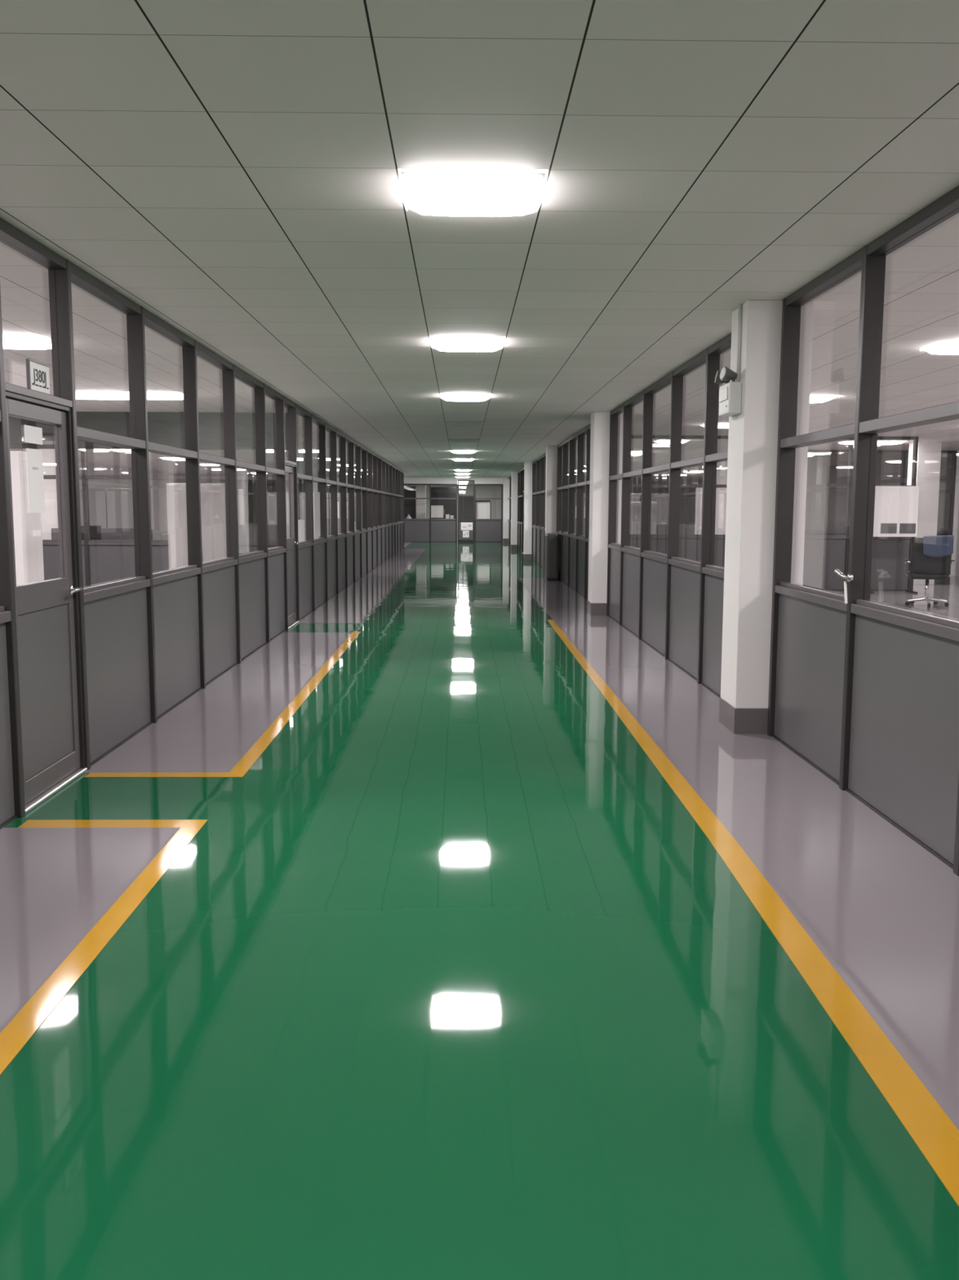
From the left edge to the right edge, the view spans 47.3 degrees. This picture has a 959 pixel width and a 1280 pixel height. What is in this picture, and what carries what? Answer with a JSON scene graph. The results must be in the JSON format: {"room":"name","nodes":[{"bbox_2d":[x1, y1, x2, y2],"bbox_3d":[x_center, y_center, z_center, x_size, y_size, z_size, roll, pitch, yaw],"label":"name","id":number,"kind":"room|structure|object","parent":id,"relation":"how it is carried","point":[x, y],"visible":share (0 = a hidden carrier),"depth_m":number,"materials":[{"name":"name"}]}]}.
{"room":"factory corridor","nodes":[
{"label":"factory corridor","id":0,"kind":"room"},
{"bbox_2d":[40,461,257,533],"bbox_3d":[-11.742,-3.460,29.107,0.120,2.800,65.000,0,7,-1],"label":"wall","id":1,"kind":"structure","parent":0,"point":[250,508],"depth_m":39.75,"materials":[{"name":"paint"}]},
{"bbox_2d":[8,411,299,445],"bbox_3d":[-5.512,-2.960,15.318,5.940,0.455,0.100,0,7,-1],"label":"wall","id":2,"kind":"structure","parent":0,"point":[163,428],"depth_m":15.28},
{"bbox_2d":[9,444,85,588],"bbox_3d":[-6.308,-1.571,15.474,1.450,2.344,0.105,0,7,-1],"label":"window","id":3,"kind":"structure","parent":2,"relation":"in","point":[50,547],"depth_m":15.50,"materials":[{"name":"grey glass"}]},
{"bbox_2d":[80,444,185,587],"bbox_3d":[-4.858,-1.569,15.499,1.450,2.344,0.105,0,7,-1],"label":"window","id":4,"kind":"structure","parent":2,"relation":"in","point":[106,561],"depth_m":15.51,"materials":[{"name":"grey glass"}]},
{"bbox_2d":[185,445,300,555],"bbox_3d":[-3.342,-1.567,15.524,1.582,2.344,0.105,0,7,-1],"label":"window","id":5,"kind":"structure","parent":2,"relation":"in","point":[245,547],"depth_m":15.40,"materials":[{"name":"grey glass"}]},
{"bbox_2d":[266,484,660,534],"bbox_3d":[-1.018,-7.337,61.616,22.400,2.800,0.120,0,7,-1],"label":"wall","id":6,"kind":"structure","parent":0,"point":[482,491],"depth_m":61.46,"materials":[{"name":"paint"}]},
{"bbox_2d":[0,534,958,1279],"bbox_3d":[-0.489,-1.996,29.469,22.400,0.122,65.000,0,7,-1],"label":"floor","id":7,"kind":"structure","parent":0,"point":[454,928],"depth_m":3.49,"materials":[{"name":"green paint"}]},
{"bbox_2d":[0,409,17,829],"bbox_3d":[-2.237,-0.448,4.356,0.105,2.799,1.480,0,7,-1],"label":"partition wall","id":8,"kind":"structure","parent":7,"relation":"on","point":[7,815],"depth_m":5.14,"materials":[{"name":"grey metal"}]},
{"bbox_2d":[9,450,44,585],"bbox_3d":[-4.797,-0.857,10.940,0.670,2.020,0.518,0,7,-1],"label":"storage cabinet","id":9,"kind":"object","parent":7,"relation":"on","point":[28,553],"visible":0.34,"depth_m":10.73,"materials":[{"name":"metal"}]},
{"bbox_2d":[0,217,87,817],"bbox_3d":[-2.241,-0.592,5.557,0.137,2.799,0.940,0,7,-1],"label":"door","id":10,"kind":"structure","parent":7,"relation":"on","point":[42,633],"depth_m":5.59,"materials":[{"name":"grey metal"}]},
{"bbox_2d":[23,424,42,444],"bbox_3d":[-2.251,-1.035,5.525,0.001,0.085,0.230,0,7,-1],"label":"paper notice","id":11,"kind":"object","parent":10,"relation":"attached to","point":[33,434],"visible":1,"depth_m":5.52,"materials":[{"name":"white"}]},
{"bbox_2d":[26,448,44,512],"bbox_3d":[-2.252,-0.806,5.555,0.002,0.320,0.205,0,7,-1],"label":"paper notice","id":12,"kind":"object","parent":10,"relation":"attached to","point":[34,457],"visible":1,"depth_m":5.55,"materials":[{"name":"white"}]},
{"bbox_2d":[25,358,49,394],"bbox_3d":[-2.223,-1.325,5.521,0.017,0.147,0.276,0,7,-1],"label":"room sign","id":13,"kind":"object","parent":10,"relation":"attached to","point":[37,373],"visible":0.98,"depth_m":5.49,"materials":[{"name":"white plastic"}]},
{"bbox_2d":[38,448,57,539],"bbox_3d":[-7.290,-2.225,18.978,0.450,2.799,0.450,0,7,-1],"label":"column","id":14,"kind":"structure","parent":7,"relation":"on","point":[50,517],"depth_m":18.73,"materials":[{"name":"white paint"}]},
{"bbox_2d":[50,528,133,539],"bbox_3d":[-6.506,-1.306,18.388,1.600,1.120,0.782,0,7,-1],"label":"desk","id":15,"kind":"object","parent":7,"relation":"on","point":[106,533],"visible":0.06,"depth_m":18.69,"materials":[{"name":"grey metal"}]},
{"bbox_2d":[79,488,107,528],"bbox_3d":[-8.924,-2.500,24.978,0.980,1.900,0.518,0,7,-1],"label":"storage cabinet","id":16,"kind":"object","parent":7,"relation":"on","point":[97,496],"visible":0.16,"depth_m":24.68,"materials":[{"name":"grey metal"}]},
{"bbox_2d":[48,259,152,770],"bbox_3d":[-2.276,-0.731,6.708,0.105,2.799,1.380,0,7,-1],"label":"partition wall","id":17,"kind":"structure","parent":7,"relation":"on","point":[113,617],"depth_m":6.54,"materials":[{"name":"grey metal"}]},
{"bbox_2d":[106,488,152,540],"bbox_3d":[-7.925,-2.499,24.995,0.980,1.900,0.518,0,7,-1],"label":"storage cabinet","id":18,"kind":"object","parent":7,"relation":"on","point":[119,500],"visible":0.41,"depth_m":24.69,"materials":[{"name":"grey metal"}]},
{"bbox_2d":[151,488,168,540],"bbox_3d":[-6.925,-2.497,25.012,0.980,1.900,0.518,0,7,-1],"label":"storage cabinet","id":19,"kind":"object","parent":7,"relation":"on","point":[158,495],"visible":0.14,"depth_m":24.72,"materials":[{"name":"grey metal"}]},
{"bbox_2d":[126,306,202,723],"bbox_3d":[-2.299,-0.900,8.113,0.105,2.799,1.450,0,7,-1],"label":"partition wall","id":20,"kind":"structure","parent":7,"relation":"on","point":[172,595],"depth_m":7.75,"materials":[{"name":"grey metal"}]},
{"bbox_2d":[166,483,226,569],"bbox_3d":[-3.168,-0.909,12.547,0.680,1.750,0.468,0,7,-1],"label":"storage cabinet","id":21,"kind":"object","parent":7,"relation":"on","point":[213,517],"visible":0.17,"depth_m":12.28,"materials":[{"name":"metal"}]},
{"bbox_2d":[182,340,238,688],"bbox_3d":[-2.323,-1.075,9.562,0.105,2.799,1.470,0,7,-1],"label":"partition wall","id":22,"kind":"structure","parent":7,"relation":"on","point":[216,579],"depth_m":9.16,"materials":[{"name":"grey metal"}]},
{"bbox_2d":[222,364,267,663],"bbox_3d":[-2.348,-1.257,11.076,0.105,2.799,1.580,0,7,-1],"label":"partition wall","id":23,"kind":"structure","parent":7,"relation":"on","point":[250,575],"depth_m":10.61,"materials":[{"name":"grey metal"}]},
{"bbox_2d":[238,528,257,540],"bbox_3d":[-4.506,-1.303,18.421,1.600,1.120,0.782,0,7,-1],"label":"desk","id":24,"kind":"object","parent":7,"relation":"on","point":[243,534],"visible":0.02,"depth_m":18.73,"materials":[{"name":"grey metal"}]},
{"bbox_2d":[238,524,289,540],"bbox_3d":[-4.780,-1.841,22.885,1.600,1.120,0.782,0,7,-1],"label":"desk","id":25,"kind":"object","parent":7,"relation":"on","point":[272,529],"visible":0.02,"depth_m":23.20,"materials":[{"name":"grey metal"}]},
{"bbox_2d":[253,383,286,643],"bbox_3d":[-2.371,-1.429,12.506,0.105,2.799,1.300,0,7,-1],"label":"partition wall","id":26,"kind":"structure","parent":7,"relation":"on","point":[274,561],"depth_m":11.96,"materials":[{"name":"grey metal"}]},
{"bbox_2d":[266,492,289,524],"bbox_3d":[-5.653,-3.213,30.991,0.920,1.900,0.518,0,7,-1],"label":"storage cabinet","id":27,"kind":"object","parent":7,"relation":"on","point":[271,496],"visible":0.06,"depth_m":30.68,"materials":[{"name":"grey metal"}]},
{"bbox_2d":[275,395,299,630],"bbox_3d":[-2.374,-1.564,13.623,0.137,2.799,0.950,0,7,-1],"label":"door","id":28,"kind":"structure","parent":7,"relation":"on","point":[291,580],"depth_m":13.29,"materials":[{"name":"grey metal"}]},
{"bbox_2d":[287,404,313,622],"bbox_3d":[-2.410,-1.710,14.838,0.105,2.799,1.500,0,7,-1],"label":"partition wall","id":29,"kind":"structure","parent":7,"relation":"on","point":[304,548],"depth_m":14.60,"materials":[{"name":"grey metal"}]},
{"bbox_2d":[304,413,326,611],"bbox_3d":[-2.435,-1.892,16.352,0.105,2.799,1.550,0,7,-1],"label":"partition wall","id":30,"kind":"structure","parent":7,"relation":"on","point":[313,437],"depth_m":16.11,"materials":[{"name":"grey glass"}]},
{"bbox_2d":[313,491,320,537],"bbox_3d":[-2.449,-1.891,16.504,0.001,0.680,0.700,0,7,-1],"label":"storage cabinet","id":31,"kind":"object","parent":30,"relation":"attached to","point":[316,495],"visible":1,"depth_m":16.49,"materials":[{"name":"white"}]},
{"bbox_2d":[320,422,337,602],"bbox_3d":[-2.460,-2.075,17.866,0.105,2.799,1.500,0,7,-1],"label":"partition wall","id":32,"kind":"structure","parent":7,"relation":"on","point":[326,430],"depth_m":17.82,"materials":[{"name":"grey metal"}]},
{"bbox_2d":[332,429,346,595],"bbox_3d":[-2.485,-2.254,19.355,0.105,2.799,1.500,0,7,-1],"label":"partition wall","id":33,"kind":"structure","parent":7,"relation":"on","point":[337,437],"depth_m":19.32,"materials":[{"name":"grey metal"}]},
{"bbox_2d":[342,435,354,588],"bbox_3d":[-2.509,-2.433,20.844,0.105,2.799,1.500,0,7,-1],"label":"partition wall","id":34,"kind":"structure","parent":7,"relation":"on","point":[346,468],"depth_m":20.85,"materials":[{"name":"grey metal"}]},
{"bbox_2d":[350,440,361,582],"bbox_3d":[-2.534,-2.613,22.333,0.105,2.799,1.500,0,7,-1],"label":"partition wall","id":35,"kind":"structure","parent":7,"relation":"on","point":[353,446],"depth_m":22.30,"materials":[{"name":"grey metal"}]},
{"bbox_2d":[357,444,367,577],"bbox_3d":[-2.558,-2.792,23.822,0.105,2.799,1.500,0,7,-1],"label":"partition wall","id":36,"kind":"structure","parent":7,"relation":"on","point":[361,450],"depth_m":23.75,"materials":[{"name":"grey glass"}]},
{"bbox_2d":[364,448,373,573],"bbox_3d":[-2.583,-2.971,25.311,0.105,2.799,1.500,0,7,-1],"label":"partition wall","id":37,"kind":"structure","parent":7,"relation":"on","point":[366,453],"depth_m":25.25,"materials":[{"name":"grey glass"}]},
{"bbox_2d":[369,452,377,569],"bbox_3d":[-2.607,-3.151,26.800,0.105,2.799,1.500,0,7,-1],"label":"partition wall","id":38,"kind":"structure","parent":7,"relation":"on","point":[372,455],"depth_m":26.65,"materials":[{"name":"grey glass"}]},
{"bbox_2d":[374,455,382,566],"bbox_3d":[-2.632,-3.330,28.289,0.105,2.799,1.500,0,7,-1],"label":"partition wall","id":39,"kind":"structure","parent":7,"relation":"on","point":[376,459],"depth_m":28.02,"materials":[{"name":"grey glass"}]},
{"bbox_2d":[378,457,386,564],"bbox_3d":[-2.657,-3.509,29.779,0.105,2.799,1.500,0,7,-1],"label":"partition wall","id":40,"kind":"structure","parent":7,"relation":"on","point":[380,461],"depth_m":29.20,"materials":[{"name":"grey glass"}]},
{"bbox_2d":[382,460,389,560],"bbox_3d":[-2.681,-3.689,31.267,0.105,2.799,1.500,0,7,-1],"label":"partition wall","id":41,"kind":"structure","parent":7,"relation":"on","point":[384,464],"depth_m":30.64,"materials":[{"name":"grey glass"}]},
{"bbox_2d":[386,462,392,558],"bbox_3d":[-2.706,-3.868,32.757,0.105,2.799,1.500,0,7,-1],"label":"partition wall","id":42,"kind":"structure","parent":7,"relation":"on","point":[389,464],"depth_m":32.13,"materials":[{"name":"grey metal"}]},
{"bbox_2d":[390,464,395,556],"bbox_3d":[-2.730,-4.047,34.246,0.105,2.799,1.500,0,7,-1],"label":"partition wall","id":43,"kind":"structure","parent":7,"relation":"on","point":[392,467],"depth_m":33.56,"materials":[{"name":"grey metal"}]},
{"bbox_2d":[393,466,398,554],"bbox_3d":[-2.755,-4.227,35.735,0.105,2.799,1.500,0,7,-1],"label":"partition wall","id":44,"kind":"structure","parent":7,"relation":"on","point":[395,468],"depth_m":35.09,"materials":[{"name":"grey metal"}]},
{"bbox_2d":[400,471,404,549],"bbox_3d":[-2.819,-4.696,39.632,0.105,2.799,1.152,0,7,-1],"label":"partition wall","id":45,"kind":"structure","parent":7,"relation":"on","point":[402,472],"depth_m":40.00,"materials":[{"name":"grey metal"}]},
{"bbox_2d":[404,486,416,518],"bbox_3d":[-3.584,-5.826,50.454,1.300,2.450,0.518,0,7,-1],"label":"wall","id":46,"kind":"structure","parent":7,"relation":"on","point":[410,504],"depth_m":50.16,"materials":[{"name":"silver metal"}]},
{"bbox_2d":[404,484,430,542],"bbox_3d":[-2.782,-5.595,48.190,1.180,2.539,0.105,0,7,-1],"label":"partition wall","id":47,"kind":"structure","parent":7,"relation":"on","point":[415,530],"depth_m":48.25,"materials":[{"name":"grey metal"}]},
{"bbox_2d":[416,484,426,518],"bbox_3d":[-2.666,-5.946,50.021,0.420,2.799,0.420,0,7,-1],"label":"column","id":48,"kind":"structure","parent":7,"relation":"on","point":[420,489],"depth_m":49.78,"materials":[{"name":"white paint"}]},
{"bbox_2d":[429,484,457,542],"bbox_3d":[-1.591,-5.593,48.210,1.202,2.539,0.105,0,7,-1],"label":"partition wall","id":49,"kind":"structure","parent":7,"relation":"on","point":[442,530],"depth_m":48.26,"materials":[{"name":"grey metal"}]},
{"bbox_2d":[431,487,456,518],"bbox_3d":[-1.684,-5.895,51.082,1.160,2.450,0.518,0,7,-1],"label":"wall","id":50,"kind":"structure","parent":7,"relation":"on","point":[449,505],"depth_m":50.77,"materials":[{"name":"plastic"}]},
{"bbox_2d":[457,480,474,542],"bbox_3d":[-0.591,-5.671,48.205,0.730,2.700,0.120,0,7,-1],"label":"door","id":51,"kind":"structure","parent":7,"relation":"on","point":[465,503],"depth_m":48.19,"materials":[{"name":"grey metal"}]},
{"bbox_2d":[475,500,491,519],"bbox_3d":[0.141,-5.272,48.511,0.745,1.840,0.050,0,7,-1],"label":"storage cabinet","id":52,"kind":"object","parent":7,"relation":"on","point":[482,507],"visible":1,"depth_m":48.45,"materials":[{"name":"white paint"}]},
{"bbox_2d":[474,484,502,542],"bbox_3d":[0.398,-5.591,48.243,1.242,2.539,0.105,0,7,-1],"label":"partition wall","id":53,"kind":"structure","parent":7,"relation":"on","point":[485,530],"depth_m":48.29,"materials":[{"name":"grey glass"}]},
{"bbox_2d":[502,477,509,542],"bbox_3d":[1.254,-5.678,47.902,0.428,2.799,0.428,0,7,-1],"label":"column","id":54,"kind":"structure","parent":7,"relation":"on","point":[506,481],"depth_m":47.69,"materials":[{"name":"white paint"}]},
{"bbox_2d":[511,471,517,549],"bbox_3d":[1.369,-4.697,39.761,0.428,2.799,0.428,0,7,-1],"label":"column","id":55,"kind":"structure","parent":7,"relation":"on","point":[514,474],"depth_m":39.57,"materials":[{"name":"white paint"}]},
{"bbox_2d":[517,470,522,551],"bbox_3d":[1.437,-4.572,38.720,0.105,2.799,1.572,0,7,-1],"label":"partition wall","id":56,"kind":"structure","parent":7,"relation":"on","point":[519,473],"depth_m":39.25,"materials":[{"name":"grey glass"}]},
{"bbox_2d":[523,462,532,559],"bbox_3d":[1.503,-3.720,31.641,0.428,2.799,0.428,0,7,-1],"label":"column","id":57,"kind":"structure","parent":7,"relation":"on","point":[527,541],"depth_m":31.45,"materials":[{"name":"white paint"}]},
{"bbox_2d":[531,459,538,563],"bbox_3d":[1.572,-3.590,30.570,0.105,2.799,1.652,0,7,-1],"label":"partition wall","id":58,"kind":"structure","parent":7,"relation":"on","point":[535,464],"depth_m":30.87,"materials":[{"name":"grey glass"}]},
{"bbox_2d":[536,456,542,565],"bbox_3d":[1.598,-3.399,28.981,0.105,2.799,1.550,0,7,-1],"label":"partition wall","id":59,"kind":"structure","parent":7,"relation":"on","point":[540,460],"depth_m":28.35,"materials":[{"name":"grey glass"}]},
{"bbox_2d":[539,453,546,568],"bbox_3d":[1.623,-3.216,27.467,0.105,2.799,1.500,0,7,-1],"label":"partition wall","id":60,"kind":"structure","parent":7,"relation":"on","point":[544,457],"depth_m":27.70,"materials":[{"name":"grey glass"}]},
{"bbox_2d":[544,445,557,577],"bbox_3d":[1.637,-2.739,23.501,0.428,2.799,0.428,0,7,-1],"label":"column","id":61,"kind":"structure","parent":7,"relation":"on","point":[551,480],"depth_m":23.24,"materials":[{"name":"white paint"}]},
{"bbox_2d":[544,533,559,580],"bbox_3d":[1.506,-1.744,22.883,0.250,0.970,0.640,0,7,-1],"label":"trash can","id":62,"kind":"object","parent":7,"relation":"on","point":[551,540],"visible":1,"depth_m":22.58,"materials":[{"name":"grey metal"}]},
{"bbox_2d":[556,442,565,582],"bbox_3d":[1.703,-2.637,22.653,0.105,2.799,1.202,0,7,-1],"label":"partition wall","id":63,"kind":"structure","parent":7,"relation":"on","point":[561,493],"depth_m":22.77,"materials":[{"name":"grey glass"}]},
{"bbox_2d":[561,438,573,586],"bbox_3d":[1.724,-2.481,21.362,0.105,2.799,1.400,0,7,-1],"label":"partition wall","id":64,"kind":"structure","parent":7,"relation":"on","point":[569,444],"depth_m":21.32,"materials":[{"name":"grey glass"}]},
{"bbox_2d":[568,432,581,592],"bbox_3d":[1.747,-2.311,19.947,0.105,2.799,1.450,0,7,-1],"label":"partition wall","id":65,"kind":"structure","parent":7,"relation":"on","point":[576,439],"depth_m":19.92,"materials":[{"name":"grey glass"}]},
{"bbox_2d":[576,426,591,599],"bbox_3d":[1.771,-2.141,18.532,0.105,2.799,1.400,0,7,-1],"label":"partition wall","id":66,"kind":"structure","parent":7,"relation":"on","point":[584,433],"depth_m":18.54,"materials":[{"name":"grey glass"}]},
{"bbox_2d":[587,411,623,615],"bbox_3d":[1.772,-1.756,15.341,0.428,2.799,0.428,0,7,-1],"label":"column","id":67,"kind":"structure","parent":7,"relation":"on","point":[600,420],"depth_m":15.13,"materials":[{"name":"white paint"}]},
{"bbox_2d":[606,402,632,625],"bbox_3d":[1.838,-1.649,14.454,0.105,2.799,1.282,0,7,-1],"label":"partition wall","id":68,"kind":"structure","parent":7,"relation":"on","point":[615,554],"depth_m":14.48,"materials":[{"name":"grey metal"}]},
{"bbox_2d":[621,389,653,639],"bbox_3d":[1.861,-1.481,13.058,0.105,2.799,1.530,0,7,-1],"label":"partition wall","id":69,"kind":"structure","parent":7,"relation":"on","point":[633,571],"depth_m":12.44,"materials":[{"name":"grey metal"}]},
{"bbox_2d":[629,502,656,534],"bbox_3d":[3.092,-1.914,21.621,0.700,1.620,0.518,0,7,-1],"label":"storage cabinet","id":70,"kind":"object","parent":7,"relation":"on","point":[635,507],"visible":0.18,"depth_m":21.32,"materials":[{"name":"metal"}]},
{"bbox_2d":[629,435,670,555],"bbox_3d":[2.750,-2.310,19.967,1.490,2.799,0.105,0,7,-1],"label":"partition wall","id":71,"kind":"structure","parent":7,"relation":"on","point":[659,543],"depth_m":20.01,"materials":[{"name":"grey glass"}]},
{"bbox_2d":[640,493,668,524],"bbox_3d":[4.862,-3.079,30.173,0.920,1.900,0.518,0,7,-1],"label":"storage cabinet","id":72,"kind":"object","parent":7,"relation":"on","point":[661,500],"visible":0.27,"depth_m":29.86,"materials":[{"name":"grey metal"}]},
{"bbox_2d":[640,370,683,659],"bbox_3d":[1.887,-1.292,11.484,0.105,2.799,1.640,0,7,-1],"label":"partition wall","id":73,"kind":"structure","parent":7,"relation":"on","point":[656,567],"depth_m":11.01,"materials":[{"name":"grey metal"}]},
{"bbox_2d":[656,524,694,534],"bbox_3d":[4.773,-2.163,25.824,1.600,1.120,0.782,0,7,-1],"label":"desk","id":74,"kind":"object","parent":7,"relation":"on","point":[661,529],"visible":0.02,"depth_m":26.13,"materials":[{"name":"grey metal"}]},
{"bbox_2d":[667,347,719,684],"bbox_3d":[1.913,-1.103,9.921,0.105,2.799,1.510,0,7,-1],"label":"partition wall","id":75,"kind":"structure","parent":7,"relation":"on","point":[687,578],"depth_m":9.52,"materials":[{"name":"grey metal"}]},
{"bbox_2d":[679,435,728,568],"bbox_3d":[4.344,-2.308,19.994,1.700,2.799,0.105,0,7,-1],"label":"partition wall","id":76,"kind":"structure","parent":7,"relation":"on","point":[690,545],"depth_m":20.04,"materials":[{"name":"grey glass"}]},
{"bbox_2d":[694,487,726,534],"bbox_3d":[5.266,-2.266,23.226,1.300,1.950,0.518,0,7,-1],"label":"storage cabinet","id":77,"kind":"object","parent":7,"relation":"on","point":[721,493],"visible":0.04,"depth_m":22.95,"materials":[{"name":"white paint"}]},
{"bbox_2d":[700,333,731,697],"bbox_3d":[1.938,-0.916,8.367,0.105,2.799,1.620,0,7,-1],"label":"partition wall","id":78,"kind":"structure","parent":7,"relation":"on","point":[714,575],"depth_m":8.90,"materials":[{"name":"grey metal"}]},
{"bbox_2d":[716,460,728,484],"bbox_3d":[6.063,-3.161,27.130,0.420,2.799,0.420,0,7,-1],"label":"column","id":79,"kind":"structure","parent":7,"relation":"on","point":[722,467],"depth_m":26.82,"materials":[{"name":"white paint"}]},
{"bbox_2d":[719,300,813,733],"bbox_3d":[1.904,-0.790,7.315,0.428,2.799,0.428,0,7,-1],"label":"column","id":80,"kind":"structure","parent":7,"relation":"on","point":[753,436],"depth_m":7.12,"materials":[{"name":"white paint"}]},
{"bbox_2d":[714,366,742,416],"bbox_3d":[1.631,-1.636,7.214,0.129,0.301,0.280,0,7,-1],"label":"emergency light","id":81,"kind":"object","parent":80,"relation":"attached to","point":[730,393],"visible":1,"depth_m":7.10,"materials":[{"name":"white plastic"}]},
{"bbox_2d":[736,303,742,382],"bbox_3d":[1.687,-1.927,7.109,0.021,0.494,0.022,0,7,-1],"label":"conduit","id":82,"kind":"object","parent":80,"relation":"attached to","point":[740,322],"visible":0.91,"depth_m":7.10,"materials":[{"name":"white"}]},
{"bbox_2d":[767,244,886,790],"bbox_3d":[1.972,-0.675,6.361,0.105,2.799,1.437,0,7,-1],"label":"partition wall","id":83,"kind":"structure","parent":7,"relation":"on","point":[813,630],"depth_m":6.21,"materials":[{"name":"grey metal"}]},
{"bbox_2d":[804,449,848,534],"bbox_3d":[7.743,-2.853,24.618,1.150,2.799,0.105,0,7,-1],"label":"partition wall","id":84,"kind":"structure","parent":7,"relation":"on","point":[825,508],"depth_m":24.58,"materials":[{"name":"clear glass"}]},
{"bbox_2d":[803,438,851,590],"bbox_3d":[5.959,-2.305,20.021,1.530,2.799,0.105,0,7,-1],"label":"partition wall","id":85,"kind":"structure","parent":7,"relation":"on","point":[824,554],"depth_m":20.10,"materials":[{"name":"grey metal"}]},
{"bbox_2d":[850,449,903,517],"bbox_3d":[8.893,-2.851,24.637,1.150,2.799,0.105,0,7,-1],"label":"partition wall","id":86,"kind":"structure","parent":7,"relation":"on","point":[889,463],"depth_m":24.53,"materials":[{"name":"clear glass"}]},
{"bbox_2d":[844,436,919,591],"bbox_3d":[7.340,-2.304,20.044,1.232,2.799,0.105,0,7,-1],"label":"partition wall","id":87,"kind":"structure","parent":7,"relation":"on","point":[889,553],"depth_m":20.11,"materials":[{"name":"grey metal"}]},
{"bbox_2d":[871,485,919,593],"bbox_3d":[7.397,-1.797,19.600,0.860,1.900,0.440,0,7,-1],"label":"display board","id":88,"kind":"object","parent":7,"relation":"on","point":[896,507],"visible":0.81,"depth_m":19.52,"materials":[{"name":"white paint"}]},
{"bbox_2d":[845,185,958,875],"bbox_3d":[1.995,-0.507,4.967,0.105,2.799,1.370,0,7,-1],"label":"partition wall","id":89,"kind":"structure","parent":7,"relation":"on","point":[904,764],"depth_m":5.00,"materials":[{"name":"grey metal"}]},
{"bbox_2d":[906,442,942,584],"bbox_3d":[8.821,-2.514,21.834,0.460,2.799,0.460,0,7,-1],"label":"column","id":90,"kind":"structure","parent":7,"relation":"on","point":[929,457],"depth_m":21.55,"materials":[{"name":"white paint"}]},
{"bbox_2d":[903,537,955,607],"bbox_3d":[6.955,-1.057,16.953,0.700,1.060,0.682,2,7,13],"label":"office chair","id":91,"kind":"object","parent":7,"relation":"on","point":[922,566],"visible":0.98,"depth_m":16.75,"materials":[{"name":"black leather"}]},
{"bbox_2d":[923,534,954,557],"bbox_3d":[6.931,-1.419,16.543,0.422,0.335,0.100,2,7,13],"label":"jacket","id":92,"kind":"object","parent":91,"relation":"on","point":[936,546],"visible":1,"depth_m":16.50,"materials":[{"name":"blue fabric"}]},
{"bbox_2d":[0,0,958,484],"bbox_3d":[-0.479,-4.894,29.120,22.400,0.120,65.000,0,7,-1],"label":"ceiling","id":93,"kind":"structure","parent":0,"point":[230,170],"depth_m":4.65,"materials":[{"name":"metal"}]},
{"bbox_2d":[2,333,51,349],"bbox_3d":[-3.697,-2.361,8.691,0.606,0.048,0.606,0,7,-1],"label":"ceiling light","id":94,"kind":"object","parent":93,"relation":"attached to","point":[11,341],"visible":0.75,"depth_m":8.56,"materials":[{"name":"white"}]},
{"bbox_2d":[75,391,128,399],"bbox_3d":[-4.369,-2.864,12.850,0.606,0.048,0.606,0,7,-1],"label":"ceiling light","id":95,"kind":"object","parent":93,"relation":"attached to","point":[91,394],"visible":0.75,"depth_m":12.62,"materials":[{"name":"white"}]},
{"bbox_2d":[127,391,183,399],"bbox_3d":[-3.766,-2.863,12.860,0.606,0.048,0.606,0,7,-1],"label":"ceiling light","id":96,"kind":"object","parent":93,"relation":"attached to","point":[150,395],"visible":0.59,"depth_m":12.67,"materials":[{"name":"white"}]},
{"bbox_2d":[404,477,457,484],"bbox_3d":[-3.589,-6.987,48.012,5.265,0.260,0.130,0,7,-1],"label":"fascia","id":97,"kind":"object","parent":93,"relation":"attached to","point":[406,480],"visible":0.36,"depth_m":47.97,"materials":[{"name":"white paint"}]},
{"bbox_2d":[440,393,491,401],"bbox_3d":[-0.167,-2.858,12.920,0.606,0.048,0.606,0,7,-1],"label":"ceiling light","id":98,"kind":"object","parent":93,"relation":"attached to","point":[447,397],"visible":1,"depth_m":12.72,"materials":[{"name":"white"}]},
{"bbox_2d":[429,336,505,351],"bbox_3d":[-0.098,-2.356,8.751,0.606,0.048,0.606,0,7,-1],"label":"ceiling light","id":99,"kind":"object","parent":93,"relation":"attached to","point":[446,344],"visible":1,"depth_m":8.58,"materials":[{"name":"white"}]},
{"bbox_2d":[399,169,546,216],"bbox_3d":[-0.029,-1.853,4.581,0.606,0.048,0.606,0,7,-1],"label":"ceiling light","id":100,"kind":"object","parent":93,"relation":"attached to","point":[428,193],"visible":1,"depth_m":4.45,"materials":[{"name":"white"}]},
{"bbox_2d":[920,339,958,355],"bbox_3d":[3.957,-2.350,8.818,0.606,0.048,0.606,0,7,-1],"label":"ceiling light","id":101,"kind":"object","parent":93,"relation":"attached to","point":[950,347],"visible":1,"depth_m":8.79,"materials":[{"name":"white"}]},
{"bbox_2d":[660,450,958,576],"bbox_3d":[10.774,-3.429,29.482,0.120,2.800,65.000,0,7,-1],"label":"wall","id":102,"kind":"structure","parent":0,"point":[687,497],"depth_m":52.49,"materials":[{"name":"paint"}]},
{"bbox_2d":[901,450,957,575],"bbox_3d":[10.069,-2.850,24.657,1.202,2.799,0.105,0,7,-1],"label":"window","id":103,"kind":"structure","parent":102,"relation":"in","point":[948,458],"depth_m":24.59,"materials":[{"name":"clear glass"}]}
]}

